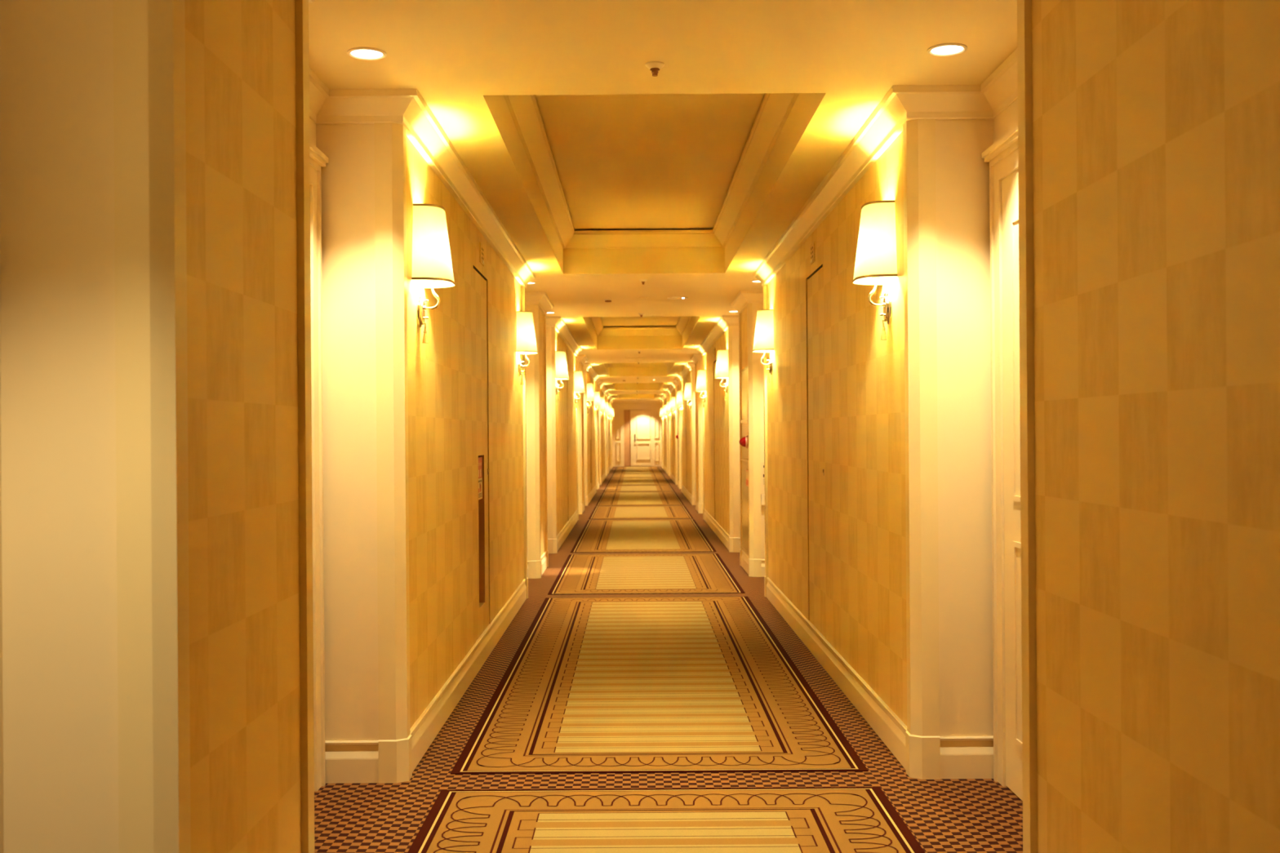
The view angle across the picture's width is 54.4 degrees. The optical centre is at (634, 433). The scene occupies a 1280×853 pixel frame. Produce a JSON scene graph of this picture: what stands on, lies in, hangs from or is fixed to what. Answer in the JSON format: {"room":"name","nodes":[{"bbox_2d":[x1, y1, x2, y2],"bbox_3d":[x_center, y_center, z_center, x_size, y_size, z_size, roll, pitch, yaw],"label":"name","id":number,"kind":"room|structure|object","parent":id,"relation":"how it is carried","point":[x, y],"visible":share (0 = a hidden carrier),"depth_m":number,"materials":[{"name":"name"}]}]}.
{"room":"hotel corridor","nodes":[
{"label":"hotel corridor","id":0,"kind":"room"},
{"bbox_2d":[0,0,610,852],"bbox_3d":[-1.083,0.020,26.375,0.319,2.695,50.450,0,0,0],"label":"wall","id":1,"kind":"structure","parent":0,"point":[59,735],"depth_m":2.83,"materials":[{"name":"beige paint"}]},
{"bbox_2d":[112,0,191,852],"bbox_3d":[-0.954,0.044,2.469,0.113,2.645,0.100,0,0,0],"label":"column","id":2,"kind":"structure","parent":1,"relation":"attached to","point":[149,145],"depth_m":2.43,"materials":[{"name":"paint"}]},
{"bbox_2d":[295,0,314,852],"bbox_3d":[-0.954,0.044,3.466,0.113,2.645,0.100,0,0,0],"label":"post","id":3,"kind":"object","parent":1,"relation":"attached to","point":[302,56],"visible":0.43,"depth_m":3.42,"materials":[{"name":"paint"}]},
{"bbox_2d":[309,141,328,791],"bbox_3d":[-1.210,0.146,4.228,0.063,2.445,1.265,0,0,0],"label":"door","id":4,"kind":"structure","parent":1,"relation":"in","point":[317,159],"depth_m":4.80,"materials":[{"name":"beige paint"}]},
{"bbox_2d":[374,123,412,783],"bbox_3d":[-0.954,0.044,4.916,0.113,2.645,0.100,0,0,0],"label":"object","id":5,"kind":"object","parent":1,"relation":"attached to","point":[395,740],"visible":0.9,"depth_m":4.87,"materials":[{"name":"paint"}]},
{"bbox_2d":[411,203,455,343],"bbox_3d":[-0.852,-0.677,5.335,0.154,0.577,0.307,0,0,0],"label":"wall sconce","id":6,"kind":"object","parent":1,"relation":"attached to","point":[432,264],"visible":1,"depth_m":5.22,"materials":[{"name":"polished nickel"},{"name":"ivory fabric"}]},
{"bbox_2d":[324,466,611,783],"bbox_3d":[-1.065,1.286,25.634,0.337,0.162,48.927,0,0,0],"label":"baseboard","id":7,"kind":"structure","parent":1,"relation":"attached to","point":[345,761],"depth_m":5.67,"materials":[{"name":"beige paint"}]},
{"bbox_2d":[473,268,489,640],"bbox_3d":[-0.947,0.124,7.522,0.055,2.169,0.698,0,0,0],"label":"door","id":8,"kind":"structure","parent":1,"relation":"in","point":[480,333],"depth_m":7.59,"materials":[{"name":"wood"}]},
{"bbox_2d":[479,242,484,266],"bbox_3d":[-0.927,-1.089,7.562,0.012,0.120,0.190,0,0,0],"label":"air vent","id":9,"kind":"object","parent":1,"relation":"in","point":[481,246],"visible":1,"depth_m":7.53,"materials":[{"name":"metal"}]},
{"bbox_2d":[522,286,528,598],"bbox_3d":[-0.954,0.044,10.358,0.113,2.645,0.100,0,0,0],"label":"post","id":10,"kind":"object","parent":1,"relation":"attached to","point":[523,287],"visible":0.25,"depth_m":10.31,"materials":[{"name":"paint"}]},
{"bbox_2d":[516,311,537,385],"bbox_3d":[-0.852,-0.677,9.915,0.154,0.577,0.307,0,0,0],"label":"wall sconce","id":11,"kind":"object","parent":1,"relation":"attached to","point":[526,336],"visible":1,"depth_m":9.80,"materials":[{"name":"white fabric"}]},
{"bbox_2d":[526,304,541,578],"bbox_3d":[-0.954,0.044,11.791,0.113,2.645,0.100,0,0,0],"label":"post","id":12,"kind":"object","parent":1,"relation":"attached to","point":[533,369],"visible":0.97,"depth_m":11.75,"materials":[{"name":"paint"}]},
{"bbox_2d":[543,315,548,567],"bbox_3d":[-0.954,0.044,12.783,0.113,2.645,0.100,0,0,0],"label":"post","id":13,"kind":"object","parent":1,"relation":"attached to","point":[544,316],"visible":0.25,"depth_m":12.73,"materials":[{"name":"paint"}]},
{"bbox_2d":[546,326,557,553],"bbox_3d":[-0.954,0.044,14.233,0.113,2.645,0.100,0,0,0],"label":"post","id":14,"kind":"object","parent":1,"relation":"attached to","point":[550,331],"visible":0.78,"depth_m":14.19,"materials":[{"name":"paint"}]},
{"bbox_2d":[555,351,568,400],"bbox_3d":[-0.852,-0.677,14.652,0.154,0.577,0.307,0,0,0],"label":"wall sconce","id":15,"kind":"object","parent":1,"relation":"attached to","point":[562,371],"visible":0.97,"depth_m":14.54,"materials":[{"name":"white fabric"}]},
{"bbox_2d":[564,379,568,523],"bbox_3d":[-0.947,0.124,16.839,0.055,2.169,0.698,0,0,0],"label":"door","id":16,"kind":"structure","parent":1,"relation":"in","point":[566,380],"depth_m":16.91,"materials":[{"name":"wood"}]},
{"bbox_2d":[575,356,578,519],"bbox_3d":[-0.954,0.044,19.675,0.113,2.645,0.100,0,0,0],"label":"post","id":17,"kind":"object","parent":1,"relation":"attached to","point":[575,357],"visible":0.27,"depth_m":19.63,"materials":[{"name":"paint"}]},
{"bbox_2d":[573,370,584,408],"bbox_3d":[-0.852,-0.677,19.232,0.154,0.577,0.307,0,0,0],"label":"wall sconce","id":18,"kind":"object","parent":1,"relation":"attached to","point":[578,377],"visible":1,"depth_m":19.11,"materials":[{"name":"white fabric"}]},
{"bbox_2d":[577,361,582,514],"bbox_3d":[-0.954,0.044,21.108,0.113,2.645,0.100,0,0,0],"label":"post","id":19,"kind":"object","parent":1,"relation":"attached to","point":[579,363],"visible":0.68,"depth_m":21.07,"materials":[{"name":"paint"}]},
{"bbox_2d":[582,364,584,505],"bbox_3d":[-0.954,0.044,22.100,0.113,2.645,0.100,0,0,0],"label":"post","id":20,"kind":"object","parent":1,"relation":"attached to","point":[582,365],"visible":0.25,"depth_m":22.05,"materials":[{"name":"paint"}]},
{"bbox_2d":[583,368,587,506],"bbox_3d":[-0.954,0.044,23.550,0.113,2.645,0.100,0,0,0],"label":"post","id":21,"kind":"object","parent":1,"relation":"attached to","point":[584,370],"visible":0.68,"depth_m":23.52,"materials":[{"name":"paint"}]},
{"bbox_2d":[586,383,594,413],"bbox_3d":[-0.852,-0.677,23.969,0.154,0.577,0.307,0,0,0],"label":"wall sconce","id":22,"kind":"object","parent":1,"relation":"attached to","point":[590,397],"visible":0.99,"depth_m":23.86,"materials":[{"name":"white fabric"}]},
{"bbox_2d":[590,400,591,490],"bbox_3d":[-0.947,0.124,26.156,0.055,2.169,0.698,0,0,0],"label":"door","id":23,"kind":"structure","parent":1,"relation":"in","point":[590,401],"depth_m":26.30,"materials":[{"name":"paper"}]},
{"bbox_2d":[594,381,596,492],"bbox_3d":[-0.954,0.044,28.992,0.113,2.645,0.100,0,0,0],"label":"post","id":24,"kind":"object","parent":1,"relation":"attached to","point":[594,381],"visible":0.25,"depth_m":28.95,"materials":[{"name":"paint"}]},
{"bbox_2d":[595,383,598,489],"bbox_3d":[-0.954,0.044,30.425,0.113,2.645,0.100,0,0,0],"label":"post","id":25,"kind":"object","parent":1,"relation":"attached to","point":[597,449],"visible":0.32,"depth_m":30.39,"materials":[{"name":"paint"}]},
{"bbox_2d":[594,391,600,416],"bbox_3d":[-0.852,-0.677,28.549,0.154,0.577,0.307,0,0,0],"label":"wall sconce","id":26,"kind":"object","parent":1,"relation":"attached to","point":[597,397],"visible":1,"depth_m":28.43,"materials":[{"name":"white fabric"}]},
{"bbox_2d":[597,385,599,487],"bbox_3d":[-0.954,0.044,31.417,0.113,2.645,0.100,0,0,0],"label":"post","id":27,"kind":"object","parent":1,"relation":"attached to","point":[597,385],"visible":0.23,"depth_m":31.37,"materials":[{"name":"paint"}]},
{"bbox_2d":[598,387,600,485],"bbox_3d":[-0.954,0.044,32.867,0.113,2.645,0.100,0,0,0],"label":"post","id":28,"kind":"object","parent":1,"relation":"attached to","point":[598,388],"visible":0.38,"depth_m":32.84,"materials":[{"name":"paint"}]},
{"bbox_2d":[600,397,605,418],"bbox_3d":[-0.852,-0.677,33.286,0.154,0.577,0.307,0,0,0],"label":"wall sconce","id":29,"kind":"object","parent":1,"relation":"attached to","point":[602,406],"visible":0.88,"depth_m":33.17,"materials":[{"name":"white fabric"}]},
{"bbox_2d":[604,394,605,474],"bbox_3d":[-0.954,0.044,38.309,0.113,2.645,0.100,0,0,0],"label":"post","id":30,"kind":"object","parent":1,"relation":"attached to","point":[604,394],"visible":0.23,"depth_m":38.26,"materials":[{"name":"paint"}]},
{"bbox_2d":[604,395,607,476],"bbox_3d":[-0.954,0.044,39.742,0.113,2.645,0.100,0,0,0],"label":"post","id":31,"kind":"object","parent":1,"relation":"attached to","point":[605,395],"visible":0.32,"depth_m":39.72,"materials":[{"name":"paint"}]},
{"bbox_2d":[604,401,608,421],"bbox_3d":[-0.852,-0.677,37.866,0.154,0.577,0.307,0,0,0],"label":"wall sconce","id":32,"kind":"object","parent":1,"relation":"attached to","point":[606,410],"visible":0.98,"depth_m":37.75,"materials":[{"name":"white fabric"}]},
{"bbox_2d":[606,400,607,470],"bbox_3d":[-0.954,0.044,40.734,0.113,2.645,0.100,0,0,0],"label":"post","id":33,"kind":"object","parent":1,"relation":"attached to","point":[606,401],"visible":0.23,"depth_m":40.68,"materials":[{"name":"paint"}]},
{"bbox_2d":[606,397,608,474],"bbox_3d":[-0.954,0.044,42.184,0.113,2.645,0.100,0,0,0],"label":"post","id":34,"kind":"object","parent":1,"relation":"attached to","point":[606,397],"visible":0.32,"depth_m":42.16,"materials":[{"name":"paint"}]},
{"bbox_2d":[608,405,612,422],"bbox_3d":[-0.852,-0.677,42.603,0.154,0.577,0.307,0,0,0],"label":"wall sconce","id":35,"kind":"object","parent":1,"relation":"attached to","point":[609,406],"visible":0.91,"depth_m":42.49,"materials":[{"name":"white fabric"}]},
{"bbox_2d":[610,417,611,466],"bbox_3d":[-0.954,0.044,47.626,0.113,2.645,0.100,0,0,0],"label":"post","id":36,"kind":"object","parent":1,"relation":"attached to","point":[611,417],"visible":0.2,"depth_m":47.57,"materials":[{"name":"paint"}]},
{"bbox_2d":[610,402,612,468],"bbox_3d":[-0.954,0.044,49.059,0.113,2.645,0.100,0,0,0],"label":"post","id":37,"kind":"object","parent":1,"relation":"attached to","point":[611,402],"visible":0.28,"depth_m":49.03,"materials":[{"name":"paint"}]},
{"bbox_2d":[624,409,642,466],"bbox_3d":[0.122,0.139,51.550,1.137,2.440,0.100,0,0,0],"label":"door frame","id":38,"kind":"structure","parent":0,"point":[633,410],"depth_m":51.50,"materials":[{"name":"beige paint"}]},
{"bbox_2d":[612,404,662,466],"bbox_3d":[0.087,0.012,51.436,3.160,2.695,0.128,0,0,0],"label":"wall","id":39,"kind":"structure","parent":0,"point":[618,451],"depth_m":51.40,"materials":[{"name":"beige paint"}]},
{"bbox_2d":[623,409,630,466],"bbox_3d":[-0.315,0.182,51.486,0.262,2.320,0.032,0,0,0],"label":"wall panel","id":40,"kind":"object","parent":39,"relation":"attached to","point":[626,412],"visible":1,"depth_m":51.46,"materials":[{"name":"brown wood"}]},
{"bbox_2d":[630,409,651,466],"bbox_3d":[0.259,0.179,51.439,0.861,2.318,0.122,0,0,0],"label":"door","id":41,"kind":"structure","parent":39,"relation":"in","point":[640,420],"depth_m":51.45,"materials":[{"name":"beige paint"}]},
{"bbox_2d":[308,0,1017,401],"bbox_3d":[0.076,-1.517,26.225,3.200,0.362,50.750,0,0,0],"label":"ceiling","id":42,"kind":"structure","parent":0,"point":[632,148],"depth_m":5.05,"materials":[{"name":"paint"}]},
{"bbox_2d":[346,47,386,60],"bbox_3d":[-0.935,-1.327,4.345,0.136,0.010,0.136,0,0,0],"label":"recessed light","id":43,"kind":"object","parent":42,"relation":"in","point":[360,53],"visible":1,"depth_m":4.34,"materials":[{"name":"beige plastic"}]},
{"bbox_2d":[615,382,651,383],"bbox_3d":[0.076,-1.615,35.595,1.350,0.134,5.492,0,0,0],"label":"trim","id":44,"kind":"structure","parent":42,"relation":"attached to","point":[615,383],"depth_m":38.32,"materials":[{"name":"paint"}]},
{"bbox_2d":[607,362,669,367],"bbox_3d":[0.076,-1.615,26.278,1.350,0.134,5.492,0,0,0],"label":"trim","id":45,"kind":"structure","parent":42,"relation":"attached to","point":[655,364],"depth_m":28.97,"materials":[{"name":"paint"}]},
{"bbox_2d":[589,315,691,336],"bbox_3d":[0.076,-1.615,16.961,1.350,0.134,5.492,0,0,0],"label":"trim","id":46,"kind":"structure","parent":42,"relation":"attached to","point":[682,322],"depth_m":19.62,"materials":[{"name":"paint"}]},
{"bbox_2d":[503,93,799,248],"bbox_3d":[0.076,-1.615,7.644,1.350,0.134,5.492,0,0,0],"label":"trim","id":47,"kind":"structure","parent":42,"relation":"attached to","point":[775,109],"depth_m":7.98,"materials":[{"name":"paint"}]},
{"bbox_2d":[644,61,664,76],"bbox_3d":[0.073,-1.315,4.500,0.072,0.044,0.072,0,0,0],"label":"sprinkler","id":48,"kind":"object","parent":42,"relation":"attached to","point":[654,66],"visible":1,"depth_m":4.48,"materials":[{"name":"beige metal"}]},
{"bbox_2d":[667,296,687,299],"bbox_3d":[0.421,-1.333,12.260,0.200,0.017,0.200,0,0,0],"label":"recessed light","id":49,"kind":"object","parent":42,"relation":"in","point":[675,297],"visible":1,"depth_m":12.26,"materials":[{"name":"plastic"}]},
{"bbox_2d":[927,43,967,56],"bbox_3d":[1.091,-1.341,4.345,0.136,0.010,0.136,0,0,0],"label":"recessed light","id":50,"kind":"object","parent":42,"relation":"in","point":[944,49],"visible":1,"depth_m":4.34,"materials":[{"name":"beige plastic"}]},
{"bbox_2d":[314,466,1022,852],"bbox_3d":[0.097,1.359,26.375,3.200,0.001,51.050,0,0,0],"label":"floor","id":51,"kind":"structure","parent":0,"point":[944,815],"depth_m":4.86,"materials":[{"name":"carpet"}]},
{"bbox_2d":[615,466,658,469],"bbox_3d":[0.099,1.356,49.405,1.674,0.005,3.390,0,0,0],"label":"patterned rug","id":52,"kind":"object","parent":51,"relation":"on","point":[649,467],"visible":1,"depth_m":48.84,"materials":[{"name":"brown carpet"}]},
{"bbox_2d":[613,469,662,474],"bbox_3d":[0.099,1.356,44.781,1.674,0.005,5.392,0,0,0],"label":"patterned rug","id":53,"kind":"object","parent":51,"relation":"on","point":[616,471],"visible":1,"depth_m":44.46,"materials":[{"name":"brown carpet"}]},
{"bbox_2d":[606,477,670,485],"bbox_3d":[0.099,1.356,35.498,1.674,0.005,5.377,0,0,0],"label":"patterned rug","id":54,"kind":"object","parent":51,"relation":"on","point":[614,481],"visible":1,"depth_m":35.30,"materials":[{"name":"brown carpet"}]},
{"bbox_2d":[611,473,665,477],"bbox_3d":[0.099,1.356,40.127,1.674,0.005,3.415,0,0,0],"label":"patterned rug","id":55,"kind":"object","parent":51,"relation":"on","point":[646,475],"visible":1,"depth_m":40.10,"materials":[{"name":"brown carpet"}]},
{"bbox_2d":[603,484,674,492],"bbox_3d":[0.099,1.356,30.845,1.674,0.005,3.430,0,0,0],"label":"patterned rug","id":56,"kind":"object","parent":51,"relation":"on","point":[655,487],"visible":1,"depth_m":30.64,"materials":[{"name":"brown carpet"}]},
{"bbox_2d":[595,491,684,506],"bbox_3d":[0.099,1.356,26.216,1.674,0.005,5.362,0,0,0],"label":"patterned rug","id":57,"kind":"object","parent":51,"relation":"on","point":[661,498],"visible":1,"depth_m":25.73,"materials":[{"name":"brown carpet"}]},
{"bbox_2d":[588,506,693,519],"bbox_3d":[0.099,1.356,21.562,1.674,0.005,3.445,0,0,0],"label":"patterned rug","id":58,"kind":"object","parent":51,"relation":"on","point":[599,512],"visible":1,"depth_m":21.29,"materials":[{"name":"brown carpet"}]},
{"bbox_2d":[570,519,716,552],"bbox_3d":[0.099,1.356,16.933,1.674,0.005,5.347,0,0,0],"label":"patterned rug","id":59,"kind":"object","parent":51,"relation":"on","point":[650,535],"visible":1,"depth_m":16.24,"materials":[{"name":"brown carpet"}]},
{"bbox_2d":[547,553,745,594],"bbox_3d":[0.099,1.356,12.280,1.674,0.005,3.460,0,0,0],"label":"patterned rug","id":60,"kind":"object","parent":51,"relation":"on","point":[664,573],"visible":1,"depth_m":11.89,"materials":[{"name":"brown carpet"}]},
{"bbox_2d":[450,596,868,774],"bbox_3d":[0.099,1.356,7.651,1.674,0.005,5.332,0,0,0],"label":"patterned rug","id":61,"kind":"object","parent":51,"relation":"on","point":[644,684],"visible":1,"depth_m":6.33,"materials":[{"name":"brown carpet"}]},
{"bbox_2d":[407,786,924,852],"bbox_3d":[0.099,1.356,3.002,1.674,0.005,3.505,0,0,0],"label":"patterned rug","id":62,"kind":"object","parent":51,"relation":"on","point":[808,820],"visible":1,"depth_m":4.33,"materials":[{"name":"brown carpet"}]},
{"bbox_2d":[663,0,1279,852],"bbox_3d":[1.258,0.004,26.375,0.319,2.695,50.450,0,0,0],"label":"wall","id":63,"kind":"structure","parent":0,"point":[1156,123],"depth_m":2.92,"materials":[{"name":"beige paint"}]},
{"bbox_2d":[659,407,663,421],"bbox_3d":[1.016,-0.690,47.183,0.154,0.577,0.307,0,0,0],"label":"wall sconce","id":64,"kind":"object","parent":63,"relation":"attached to","point":[661,408],"visible":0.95,"depth_m":47.08,"materials":[{"name":"white fabric"}]},
{"bbox_2d":[662,402,662,467],"bbox_3d":[1.129,0.030,49.059,0.113,2.645,0.100,0,0,0],"label":"post","id":65,"kind":"object","parent":63,"relation":"attached to","point":[662,402],"visible":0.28,"depth_m":49.03,"materials":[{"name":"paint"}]},
{"bbox_2d":[308,0,1017,404],"bbox_3d":[0.078,-1.281,26.295,2.780,0.114,50.330,0,0,0],"label":"crown molding","id":66,"kind":"structure","parent":63,"relation":"attached to","point":[987,100],"depth_m":5.46,"materials":[{"name":"beige paint"}]},
{"bbox_2d":[662,401,663,469],"bbox_3d":[1.129,0.030,47.626,0.113,2.645,0.100,0,0,0],"label":"post","id":67,"kind":"object","parent":63,"relation":"attached to","point":[663,402],"visible":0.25,"depth_m":47.57,"materials":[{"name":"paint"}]},
{"bbox_2d":[662,404,666,422],"bbox_3d":[1.016,-0.690,42.603,0.154,0.577,0.307,0,0,0],"label":"wall sconce","id":68,"kind":"object","parent":63,"relation":"attached to","point":[664,406],"visible":0.88,"depth_m":42.49,"materials":[{"name":"white fabric"}]},
{"bbox_2d":[666,397,667,473],"bbox_3d":[1.129,0.030,42.184,0.113,2.645,0.100,0,0,0],"label":"post","id":69,"kind":"object","parent":63,"relation":"attached to","point":[666,397],"visible":0.32,"depth_m":42.16,"materials":[{"name":"paint"}]},
{"bbox_2d":[665,401,671,420],"bbox_3d":[1.016,-0.690,37.866,0.154,0.577,0.307,0,0,0],"label":"wall sconce","id":70,"kind":"object","parent":63,"relation":"attached to","point":[668,406],"visible":1,"depth_m":37.75,"materials":[{"name":"white fabric"}]},
{"bbox_2d":[667,412,668,471],"bbox_3d":[1.129,0.030,40.734,0.113,2.645,0.100,0,0,0],"label":"post","id":71,"kind":"object","parent":63,"relation":"attached to","point":[668,412],"visible":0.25,"depth_m":40.68,"materials":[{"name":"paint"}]},
{"bbox_2d":[668,395,670,475],"bbox_3d":[1.129,0.030,39.742,0.113,2.645,0.100,0,0,0],"label":"post","id":72,"kind":"object","parent":63,"relation":"attached to","point":[668,395],"visible":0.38,"depth_m":39.71,"materials":[{"name":"paint"}]},
{"bbox_2d":[669,393,671,472],"bbox_3d":[1.129,0.030,38.309,0.113,2.645,0.100,0,0,0],"label":"post","id":73,"kind":"object","parent":63,"relation":"attached to","point":[669,393],"visible":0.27,"depth_m":38.26,"materials":[{"name":"paint"}]},
{"bbox_2d":[670,396,675,418],"bbox_3d":[1.016,-0.690,33.286,0.154,0.577,0.307,0,0,0],"label":"wall sconce","id":74,"kind":"object","parent":63,"relation":"attached to","point":[673,398],"visible":0.88,"depth_m":33.17,"materials":[{"name":"white fabric"}]},
{"bbox_2d":[675,386,677,484],"bbox_3d":[1.129,0.030,32.867,0.113,2.645,0.100,0,0,0],"label":"post","id":75,"kind":"object","parent":63,"relation":"attached to","point":[676,388],"visible":0.4,"depth_m":32.83,"materials":[{"name":"paint"}]},
{"bbox_2d":[676,384,678,487],"bbox_3d":[1.129,0.030,31.417,0.113,2.645,0.100,0,0,0],"label":"post","id":76,"kind":"object","parent":63,"relation":"attached to","point":[677,384],"visible":0.2,"depth_m":31.37,"materials":[{"name":"paint"}]},
{"bbox_2d":[677,407,679,480],"bbox_3d":[1.093,0.265,30.924,0.018,1.825,0.850,0,0,0],"label":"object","id":77,"kind":"object","parent":63,"relation":"attached to","point":[677,407],"visible":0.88,"depth_m":30.97,"materials":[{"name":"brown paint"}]},
{"bbox_2d":[675,391,682,416],"bbox_3d":[1.016,-0.690,28.549,0.154,0.577,0.307,0,0,0],"label":"wall sconce","id":78,"kind":"object","parent":63,"relation":"attached to","point":[679,395],"visible":1,"depth_m":28.43,"materials":[{"name":"white fabric"}]},
{"bbox_2d":[678,382,681,488],"bbox_3d":[1.129,0.030,30.425,0.113,2.645,0.100,0,0,0],"label":"post","id":79,"kind":"object","parent":63,"relation":"attached to","point":[679,384],"visible":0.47,"depth_m":30.39,"materials":[{"name":"paint"}]},
{"bbox_2d":[680,380,682,491],"bbox_3d":[1.129,0.030,28.992,0.113,2.645,0.100,0,0,0],"label":"post","id":80,"kind":"object","parent":63,"relation":"attached to","point":[681,380],"visible":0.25,"depth_m":28.95,"materials":[{"name":"paint"}]},
{"bbox_2d":[683,382,691,413],"bbox_3d":[1.016,-0.690,23.969,0.154,0.577,0.307,0,0,0],"label":"wall sconce","id":81,"kind":"object","parent":63,"relation":"attached to","point":[687,393],"visible":1,"depth_m":23.85,"materials":[{"name":"white fabric"}]},
{"bbox_2d":[686,400,688,490],"bbox_3d":[1.122,0.110,26.212,0.055,2.169,0.690,0,0,0],"label":"door","id":82,"kind":"structure","parent":63,"relation":"in","point":[686,400],"depth_m":26.32,"materials":[{"name":"wood"}]},
{"bbox_2d":[691,368,695,505],"bbox_3d":[1.129,0.030,23.550,0.113,2.645,0.100,0,0,0],"label":"post","id":83,"kind":"object","parent":63,"relation":"attached to","point":[693,385],"visible":0.68,"depth_m":23.51,"materials":[{"name":"paint"}]},
{"bbox_2d":[694,364,697,510],"bbox_3d":[1.129,0.030,22.100,0.113,2.645,0.100,0,0,0],"label":"post","id":84,"kind":"object","parent":63,"relation":"attached to","point":[695,364],"visible":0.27,"depth_m":22.05,"materials":[{"name":"paint"}]},
{"bbox_2d":[697,360,703,513],"bbox_3d":[1.129,0.030,21.108,0.113,2.645,0.100,0,0,0],"label":"post","id":85,"kind":"object","parent":63,"relation":"attached to","point":[700,505],"visible":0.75,"depth_m":21.06,"materials":[{"name":"paint"}]},
{"bbox_2d":[695,369,706,407],"bbox_3d":[1.016,-0.690,19.232,0.154,0.577,0.307,0,0,0],"label":"wall sconce","id":86,"kind":"object","parent":63,"relation":"attached to","point":[701,376],"visible":1,"depth_m":19.12,"materials":[{"name":"white fabric"}]},
{"bbox_2d":[702,355,705,519],"bbox_3d":[1.129,0.030,19.675,0.113,2.645,0.100,0,0,0],"label":"post","id":87,"kind":"object","parent":63,"relation":"attached to","point":[704,508],"visible":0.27,"depth_m":19.63,"materials":[{"name":"paint"}]},
{"bbox_2d":[714,360,718,522],"bbox_3d":[1.122,0.110,16.895,0.055,2.169,0.690,0,0,0],"label":"door","id":88,"kind":"structure","parent":63,"relation":"in","point":[715,362],"depth_m":16.95,"materials":[{"name":"wood"}]},
{"bbox_2d":[714,350,728,399],"bbox_3d":[1.016,-0.690,14.652,0.154,0.577,0.307,0,0,0],"label":"wall sconce","id":89,"kind":"object","parent":63,"relation":"attached to","point":[722,365],"visible":1,"depth_m":14.54,"materials":[{"name":"white fabric"}]},
{"bbox_2d":[728,325,739,552],"bbox_3d":[1.129,0.030,14.233,0.113,2.645,0.100,0,0,0],"label":"post","id":90,"kind":"object","parent":63,"relation":"attached to","point":[733,384],"visible":0.98,"depth_m":14.19,"materials":[{"name":"paint"}]},
{"bbox_2d":[738,313,742,565],"bbox_3d":[1.129,0.030,12.783,0.113,2.645,0.100,0,0,0],"label":"post","id":91,"kind":"object","parent":63,"relation":"attached to","point":[740,314],"visible":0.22,"depth_m":12.73,"materials":[{"name":"paint"}]},
{"bbox_2d":[740,366,748,555],"bbox_3d":[1.093,0.265,12.290,0.018,1.825,0.850,0,0,0],"label":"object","id":92,"kind":"object","parent":63,"relation":"attached to","point":[744,372],"visible":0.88,"depth_m":12.34,"materials":[{"name":"brown paint"}]},
{"bbox_2d":[738,435,748,448],"bbox_3d":[1.047,0.081,11.985,0.084,0.124,0.124,0,0,0],"label":"fire alarm","id":93,"kind":"object","parent":92,"relation":"attached to","point":[744,442],"visible":1,"depth_m":11.95,"materials":[{"name":"red plastic"}]},
{"bbox_2d":[746,302,761,577],"bbox_3d":[1.129,0.030,11.791,0.113,2.645,0.100,0,0,0],"label":"post","id":94,"kind":"object","parent":63,"relation":"attached to","point":[753,358],"visible":0.97,"depth_m":11.75,"materials":[{"name":"paint"}]},
{"bbox_2d":[760,462,764,505],"bbox_3d":[1.302,0.472,11.741,0.227,0.407,0.033,0,0,0],"label":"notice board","id":95,"kind":"object","parent":63,"relation":"attached to","point":[762,488],"visible":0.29,"depth_m":11.74,"materials":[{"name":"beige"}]},
{"bbox_2d":[752,309,773,382],"bbox_3d":[1.016,-0.690,9.915,0.154,0.577,0.307,0,0,0],"label":"wall sconce","id":96,"kind":"object","parent":63,"relation":"attached to","point":[763,342],"visible":1,"depth_m":9.80,"materials":[{"name":"white fabric"}]},
{"bbox_2d":[763,284,768,596],"bbox_3d":[1.129,0.030,10.358,0.113,2.645,0.100,0,0,0],"label":"post","id":97,"kind":"object","parent":63,"relation":"attached to","point":[766,576],"visible":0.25,"depth_m":10.31,"materials":[{"name":"paint"}]},
{"bbox_2d":[809,240,815,265],"bbox_3d":[1.086,-1.103,7.612,0.012,0.120,0.190,0,0,0],"label":"air vent","id":98,"kind":"object","parent":63,"relation":"in","point":[812,247],"visible":1,"depth_m":7.59,"materials":[{"name":"metal"}]},
{"bbox_2d":[807,266,825,637],"bbox_3d":[1.122,0.110,7.578,0.055,2.169,0.690,0,0,0],"label":"door","id":99,"kind":"structure","parent":63,"relation":"in","point":[815,283],"depth_m":7.57,"materials":[{"name":"wood"}]},
{"bbox_2d":[663,465,993,778],"bbox_3d":[1.257,1.270,25.623,0.337,0.162,48.947,0,0,0],"label":"baseboard","id":100,"kind":"structure","parent":63,"relation":"attached to","point":[961,757],"depth_m":5.82,"materials":[{"name":"beige paint"}]},
{"bbox_2d":[852,200,897,340],"bbox_3d":[1.016,-0.690,5.335,0.154,0.577,0.307,0,0,0],"label":"wall sconce","id":101,"kind":"object","parent":63,"relation":"attached to","point":[876,259],"visible":1,"depth_m":5.22,"materials":[{"name":"white fabric"}]},
{"bbox_2d":[902,119,940,779],"bbox_3d":[1.129,0.030,4.916,0.113,2.645,0.100,0,0,0],"label":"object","id":102,"kind":"object","parent":63,"relation":"attached to","point":[922,740],"visible":0.9,"depth_m":4.87,"materials":[{"name":"paint"}]},
{"bbox_2d":[982,124,1022,800],"bbox_3d":[1.386,0.128,4.228,0.063,2.445,1.265,0,0,0],"label":"door","id":103,"kind":"structure","parent":63,"relation":"in","point":[1002,156],"depth_m":4.72,"materials":[{"name":"beige paint"}]},
{"bbox_2d":[1017,0,1037,852],"bbox_3d":[1.129,0.030,3.466,0.113,2.645,0.100,0,0,0],"label":"post","id":104,"kind":"object","parent":63,"relation":"attached to","point":[1024,7],"visible":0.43,"depth_m":3.42,"materials":[{"name":"paint"}]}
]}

